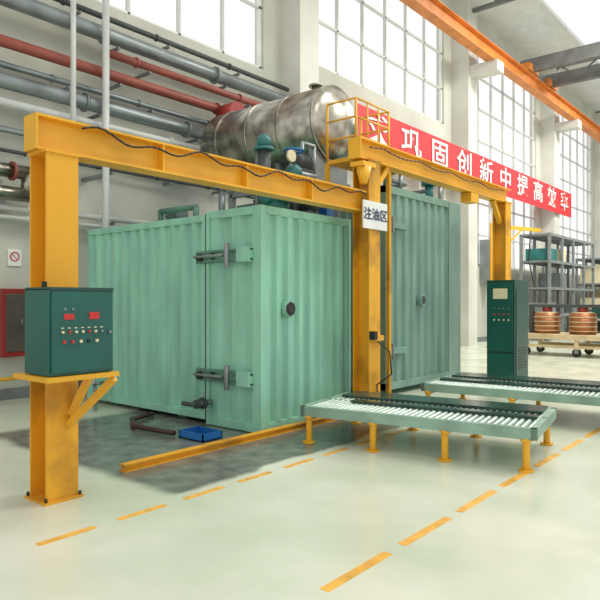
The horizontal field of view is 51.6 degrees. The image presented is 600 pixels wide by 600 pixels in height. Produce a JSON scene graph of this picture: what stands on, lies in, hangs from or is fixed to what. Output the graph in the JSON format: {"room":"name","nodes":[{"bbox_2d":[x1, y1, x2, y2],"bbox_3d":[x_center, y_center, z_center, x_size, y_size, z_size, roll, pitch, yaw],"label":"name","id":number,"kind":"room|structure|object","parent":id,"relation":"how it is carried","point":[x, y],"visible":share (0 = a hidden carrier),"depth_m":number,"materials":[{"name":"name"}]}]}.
{"room":"industrial hall","nodes":[
{"label":"industrial hall","id":0,"kind":"room"},
{"bbox_2d":[0,0,595,388],"bbox_3d":[5.466,-4.700,22.305,0.300,12.600,54.600,0,0,40],"label":"wall","id":1,"kind":"structure","parent":0,"point":[131,196],"depth_m":12.14,"materials":[{"name":"paint"}]},
{"bbox_2d":[0,125,23,135],"bbox_3d":[-3.019,-2.634,11.671,0.366,0.168,8.200,0,0,40],"label":"pipe","id":2,"kind":"object","parent":1,"relation":"attached to","point":[5,129],"visible":0.02,"depth_m":9.67,"materials":[{"name":"grey metal"}]},
{"bbox_2d":[0,288,24,357],"bbox_3d":[-4.581,0.360,9.901,0.248,1.080,0.440,0,0,40],"label":"cabinet","id":3,"kind":"object","parent":1,"relation":"attached to","point":[12,301],"visible":0.79,"depth_m":9.78,"materials":[{"name":"red metal"}]},
{"bbox_2d":[7,249,20,265],"bbox_3d":[-4.615,-0.685,10.021,0.042,0.270,0.220,0,0,40],"label":"no smoking sign","id":4,"kind":"object","parent":1,"relation":"attached to","point":[13,255],"visible":1,"depth_m":10.00,"materials":[{"name":"white paint"}]},
{"bbox_2d":[0,161,29,202],"bbox_3d":[-4.730,-1.845,9.491,0.548,0.610,1.260,0,0,40],"label":"insulated pipe","id":5,"kind":"object","parent":1,"relation":"attached to","point":[11,170],"visible":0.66,"depth_m":9.57,"materials":[{"name":"metal"}]},
{"bbox_2d":[0,214,115,228],"bbox_3d":[-3.850,-1.281,10.736,0.295,0.132,5.700,0,0,40],"label":"conduit","id":6,"kind":"object","parent":1,"relation":"attached to","point":[2,216],"visible":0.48,"depth_m":9.91,"materials":[{"name":"grey metal"}]},
{"bbox_2d":[70,0,75,120],"bbox_3d":[-3.935,-3.650,10.286,0.743,3.900,0.100,0,0,40],"label":"vertical pipe","id":7,"kind":"object","parent":1,"relation":"attached to","point":[72,2],"visible":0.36,"depth_m":10.04,"materials":[{"name":"white metal"}]},
{"bbox_2d":[0,203,152,225],"bbox_3d":[-3.842,-1.434,10.730,0.316,0.168,5.700,0,0,40],"label":"conduit","id":8,"kind":"object","parent":1,"relation":"attached to","point":[26,209],"visible":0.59,"depth_m":10.78,"materials":[{"name":"grey metal"}]},
{"bbox_2d":[81,0,109,227],"bbox_3d":[-3.544,-2.000,10.741,0.758,7.200,0.120,0,0,40],"label":"vertical pipe","id":9,"kind":"object","parent":1,"relation":"attached to","point":[105,175],"visible":0.62,"depth_m":10.49,"materials":[{"name":"grey metal"}]},
{"bbox_2d":[0,97,200,150],"bbox_3d":[-2.952,-3.007,11.614,0.542,0.214,8.200,0,0,40],"label":"pipe","id":10,"kind":"object","parent":1,"relation":"attached to","point":[4,102],"visible":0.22,"depth_m":10.44,"materials":[{"name":"grey metal"}]},
{"bbox_2d":[0,71,204,142],"bbox_3d":[-2.926,-3.346,11.593,0.610,0.332,8.200,0,0,40],"label":"pipe","id":11,"kind":"object","parent":1,"relation":"attached to","point":[85,102],"visible":0.64,"depth_m":10.57,"materials":[{"name":"grey metal"}]},
{"bbox_2d":[0,60,209,125],"bbox_3d":[-3.019,-3.634,11.671,0.366,0.168,8.200,0,0,40],"label":"pipe","id":12,"kind":"object","parent":1,"relation":"attached to","point":[51,78],"visible":0.55,"depth_m":10.79,"materials":[{"name":"metal"}]},
{"bbox_2d":[0,34,220,114],"bbox_3d":[-2.941,-3.941,11.606,0.570,0.262,8.200,0,0,40],"label":"pipe","id":13,"kind":"object","parent":1,"relation":"attached to","point":[7,42],"visible":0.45,"depth_m":10.79,"materials":[{"name":"red metal"}]},
{"bbox_2d":[0,147,225,193],"bbox_3d":[-3.550,-2.330,11.138,0.238,0.120,6.700,0,0,40],"label":"conduit","id":14,"kind":"object","parent":1,"relation":"attached to","point":[112,170],"visible":0.59,"depth_m":11.57,"materials":[{"name":"grey metal"}]},
{"bbox_2d":[0,0,286,101],"bbox_3d":[-2.940,-4.648,11.605,0.574,0.356,8.200,0,0,40],"label":"pipe","id":15,"kind":"object","parent":1,"relation":"attached to","point":[34,8],"visible":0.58,"depth_m":11.33,"materials":[{"name":"grey metal"}]},
{"bbox_2d":[53,0,288,91],"bbox_3d":[-3.019,-4.984,11.671,0.366,0.168,8.200,0,0,40],"label":"pipe","id":16,"kind":"object","parent":1,"relation":"attached to","point":[80,8],"visible":0.92,"depth_m":12.06,"materials":[{"name":"grey metal"}]},
{"bbox_2d":[96,0,260,67],"bbox_3d":[-3.285,-7.600,11.829,0.080,4.400,7.300,0,0,40],"label":"window frame","id":17,"kind":"structure","parent":1,"relation":"in","point":[127,2],"depth_m":13.66,"materials":[{"name":"white paint"}]},
{"bbox_2d":[158,204,198,220],"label":"pipe","id":18,"kind":"object","parent":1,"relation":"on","point":[176,212],"depth_m":9.16,"materials":[{"name":"green metal"}]},
{"bbox_2d":[110,50,260,107],"bbox_3d":[-1.904,-4.287,12.824,0.592,0.214,5.000,0,0,40],"label":"pipe","id":19,"kind":"object","parent":1,"relation":"attached to","point":[135,62],"visible":0.65,"depth_m":11.87,"materials":[{"name":"red metal"}]},
{"bbox_2d":[214,187,225,209],"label":"pipe","id":20,"kind":"object","parent":1,"relation":"on","point":[221,194],"depth_m":9.16,"materials":[{"name":"grey metal"}]},
{"bbox_2d":[216,101,244,116],"bbox_3d":[-1.492,-3.705,12.961,1.048,0.610,0.860,0,0,40],"label":"exhaust fan","id":21,"kind":"object","parent":1,"relation":"attached to","point":[233,106],"visible":0.16,"depth_m":12.48,"materials":[{"name":"paint"}]},
{"bbox_2d":[0,328,566,400],"bbox_3d":[5.593,1.510,22.199,0.030,0.180,54.600,0,0,40],"label":"baseboard","id":22,"kind":"structure","parent":1,"relation":"attached to","point":[18,392],"depth_m":10.06,"materials":[{"name":"grey paint"}]},
{"bbox_2d":[280,0,318,95],"bbox_3d":[0.364,-4.600,14.707,1.650,12.400,0.700,0,0,40],"label":"column","id":23,"kind":"structure","parent":1,"relation":"attached to","point":[299,19],"depth_m":14.77,"materials":[{"name":"paint"}]},
{"bbox_2d":[319,0,441,122],"bbox_3d":[2.564,-7.950,18.800,0.080,3.700,7.300,0,0,40],"label":"window","id":24,"kind":"structure","parent":1,"relation":"in","point":[363,4],"depth_m":18.87,"materials":[{"name":"white paint"}]},
{"bbox_2d":[443,188,445,199],"bbox_3d":[4.904,-1.732,20.949,0.578,4.335,0.800,0,0,40],"label":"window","id":25,"kind":"structure","parent":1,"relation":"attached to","point":[444,189],"depth_m":20.94,"materials":[{"name":"grey paint"}]},
{"bbox_2d":[357,103,570,217],"bbox_3d":[7.262,-4.550,23.082,0.152,1.140,18.100,0,0,40],"label":"banner","id":26,"kind":"object","parent":1,"relation":"attached to","point":[404,137],"visible":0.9,"depth_m":21.03,"materials":[{"name":"red fabric"}]},
{"bbox_2d":[451,0,503,345],"bbox_3d":[6.213,-4.600,21.678,1.650,12.400,0.700,0,0,40],"label":"column","id":27,"kind":"structure","parent":1,"relation":"attached to","point":[465,70],"depth_m":21.70,"materials":[{"name":"paint"}]},
{"bbox_2d":[399,0,599,142],"bbox_3d":[15.131,-8.700,14.065,22.900,1.100,53.000,0,0,40],"label":"crane","id":28,"kind":"object","parent":27,"relation":"on","point":[526,74],"visible":1,"depth_m":22.93,"materials":[{"name":"orange metal"}]},
{"bbox_2d":[479,201,490,284],"bbox_3d":[7.347,-1.732,23.860,0.578,4.335,0.800,0,0,40],"label":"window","id":29,"kind":"structure","parent":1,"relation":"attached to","point":[484,245],"depth_m":23.63,"materials":[{"name":"grey paint"}]},
{"bbox_2d":[477,56,533,270],"bbox_3d":[8.414,-5.550,25.771,0.080,8.500,7.300,0,0,40],"label":"window","id":30,"kind":"structure","parent":1,"relation":"in","point":[489,84],"depth_m":26.67,"materials":[{"name":"white paint"}]},
{"bbox_2d":[540,68,581,303],"bbox_3d":[12.062,-4.600,28.649,1.650,12.400,0.700,0,0,40],"label":"column","id":31,"kind":"structure","parent":1,"relation":"attached to","point":[551,127],"depth_m":28.70,"materials":[{"name":"paint"}]},
{"bbox_2d":[560,117,590,275],"bbox_3d":[14.263,-5.550,32.742,0.080,8.500,7.300,0,0,40],"label":"window","id":32,"kind":"structure","parent":1,"relation":"in","point":[563,133],"depth_m":33.63,"materials":[{"name":"white paint"}]},
{"bbox_2d":[595,113,599,289],"bbox_3d":[17.912,-4.600,35.620,1.650,12.400,0.700,0,0,40],"label":"column","id":33,"kind":"structure","parent":1,"relation":"attached to","point":[597,115],"depth_m":35.79,"materials":[{"name":"paint"}]},
{"bbox_2d":[0,331,599,599],"bbox_3d":[14.273,1.649,14.132,24.300,0.103,56.000,0,0,40],"label":"floor","id":34,"kind":"structure","parent":0,"point":[289,533],"depth_m":4.65,"materials":[{"name":"white concrete"}]},
{"bbox_2d":[0,377,21,381],"bbox_3d":[-4.489,1.375,9.119,0.060,0.450,1.860,0,0,40],"label":"guard rail","id":35,"kind":"object","parent":34,"relation":"on","point":[2,378],"visible":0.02,"depth_m":9.24,"materials":[{"name":"yellow metal"}]},
{"bbox_2d":[129,412,175,435],"bbox_3d":[-1.919,1.560,7.801,0.420,0.060,1.372,0,0,-24],"label":"pipe","id":36,"kind":"object","parent":34,"relation":"on","point":[133,419],"visible":1,"depth_m":7.55,"materials":[{"name":"metal"}]},
{"bbox_2d":[179,426,221,442],"bbox_3d":[-1.155,1.555,7.196,0.420,0.090,0.300,0,0,40],"label":"drip tray","id":37,"kind":"object","parent":34,"relation":"on","point":[201,434],"visible":1,"depth_m":7.12,"materials":[{"name":"plastic"}]},
{"bbox_2d":[87,204,350,432],"bbox_3d":[-1.398,0.235,9.111,3.845,2.730,2.139,0,0,40],"label":"chamber","id":38,"kind":"object","parent":34,"relation":"on","point":[235,318],"visible":0.94,"depth_m":8.11,"materials":[{"name":"green paint"}]},
{"bbox_2d":[200,83,357,217],"bbox_3d":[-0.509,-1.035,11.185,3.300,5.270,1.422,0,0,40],"label":"tank","id":39,"kind":"object","parent":38,"relation":"on","point":[290,120],"visible":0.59,"depth_m":10.36,"materials":[{"name":"metal"}]},
{"bbox_2d":[254,134,333,216],"bbox_3d":[-0.075,-1.700,8.521,0.510,1.130,1.281,0,0,40],"label":"pump","id":40,"kind":"object","parent":38,"relation":"on","point":[300,163],"visible":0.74,"depth_m":8.36,"materials":[{"name":"teal metal"}]},
{"bbox_2d":[119,417,336,472],"bbox_3d":[-0.517,1.565,7.124,0.090,0.070,3.550,0,0,40],"label":"rail","id":41,"kind":"object","parent":34,"relation":"on","point":[154,460],"visible":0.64,"depth_m":6.61,"materials":[{"name":"yellow metal"}]},
{"bbox_2d":[13,112,511,506],"bbox_3d":[1.094,-0.285,8.324,0.825,3.770,9.840,0,0,40],"label":"frame","id":42,"kind":"object","parent":34,"relation":"on","point":[55,146],"visible":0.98,"depth_m":5.57,"materials":[{"name":"metal"}]},
{"bbox_2d":[25,281,113,376],"bbox_3d":[-1.720,0.200,4.648,0.390,0.680,0.510,0,0,40],"label":"control box","id":43,"kind":"object","parent":42,"relation":"on","point":[69,330],"visible":1,"depth_m":4.49,"materials":[{"name":"teal metal"}]},
{"bbox_2d":[362,199,387,230],"bbox_3d":[1.014,-1.135,8.352,0.027,0.370,0.580,0,0,40],"label":"sign","id":44,"kind":"object","parent":42,"relation":"attached to","point":[374,214],"visible":1,"depth_m":8.33,"materials":[{"name":"white paint"}]},
{"bbox_2d":[237,185,460,392],"bbox_3d":[0.993,-0.150,12.377,3.610,3.500,2.760,0,0,40],"label":"chamber","id":45,"kind":"object","parent":34,"relation":"on","point":[425,230],"visible":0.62,"depth_m":11.14,"materials":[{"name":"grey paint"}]},
{"bbox_2d":[383,172,445,200],"bbox_3d":[1.927,-2.210,11.698,0.793,0.600,2.200,0,0,40],"label":"valve","id":46,"kind":"object","parent":45,"relation":"on","point":[428,191],"visible":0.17,"depth_m":11.92,"materials":[{"name":"metal"}]},
{"bbox_2d":[325,97,390,392],"bbox_3d":[0.908,-0.693,9.616,0.590,4.586,0.960,0,0,40],"label":"access platform","id":47,"kind":"object","parent":34,"relation":"on","point":[343,163],"visible":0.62,"depth_m":9.75,"materials":[{"name":"yellow paint"}]},
{"bbox_2d":[300,391,556,472],"bbox_3d":[1.417,1.380,6.903,2.520,0.440,1.380,0,0,30],"label":"conveyor","id":48,"kind":"object","parent":34,"relation":"on","point":[527,423],"visible":1,"depth_m":6.56,"materials":[{"name":"metal"}]},
{"bbox_2d":[487,280,527,375],"bbox_3d":[3.727,0.625,11.115,0.520,1.950,0.680,0,0,40],"label":"control console","id":49,"kind":"object","parent":34,"relation":"on","point":[507,300],"visible":0.93,"depth_m":10.88,"materials":[{"name":"metal"}]},
{"bbox_2d":[421,372,599,405],"bbox_3d":[3.667,1.375,8.397,3.700,0.450,1.580,0,0,34],"label":"conveyor","id":50,"kind":"object","parent":34,"relation":"on","point":[538,389],"visible":0.91,"depth_m":8.45,"materials":[{"name":"metal"}]},
{"bbox_2d":[486,223,540,347],"bbox_3d":[7.501,-0.500,21.483,2.727,4.200,0.399,0,0,-28],"label":"jib hoist","id":51,"kind":"object","parent":34,"relation":"on","point":[521,229],"visible":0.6,"depth_m":21.56,"materials":[{"name":"yellow paint"}]},
{"bbox_2d":[519,232,594,341],"bbox_3d":[11.127,-0.503,26.562,1.200,4.207,6.100,0,0,40],"label":"shelving rack","id":52,"kind":"object","parent":34,"relation":"on","point":[557,258],"visible":0.73,"depth_m":25.62,"materials":[{"name":"grey metal"}]},
{"bbox_2d":[528,304,599,356],"bbox_3d":[8.101,0.865,17.744,3.040,1.470,1.400,0,0,40],"label":"trolley","id":53,"kind":"object","parent":34,"relation":"on","point":[545,324],"visible":0.95,"depth_m":17.81,"materials":[{"name":"beige wood"}]},
{"bbox_2d":[575,258,599,330],"bbox_3d":[16.300,-0.204,32.338,1.500,3.608,7.600,0,0,40],"label":"shelving rack","id":54,"kind":"object","parent":34,"relation":"on","point":[588,271],"visible":0.41,"depth_m":29.84,"materials":[{"name":"grey metal"}]},
{"bbox_2d":[584,308,599,342],"bbox_3d":[11.642,0.900,23.519,1.000,1.400,2.800,0,0,40],"label":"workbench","id":55,"kind":"object","parent":34,"relation":"on","point":[596,310],"visible":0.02,"depth_m":22.89,"materials":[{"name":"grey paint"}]},
{"bbox_2d":[472,0,599,112],"bbox_3d":[14.344,-10.575,14.203,24.318,0.950,56.200,0,0,40],"label":"ceiling","id":56,"kind":"structure","parent":0,"point":[532,26],"depth_m":25.07,"materials":[{"name":"paint"}]}
]}

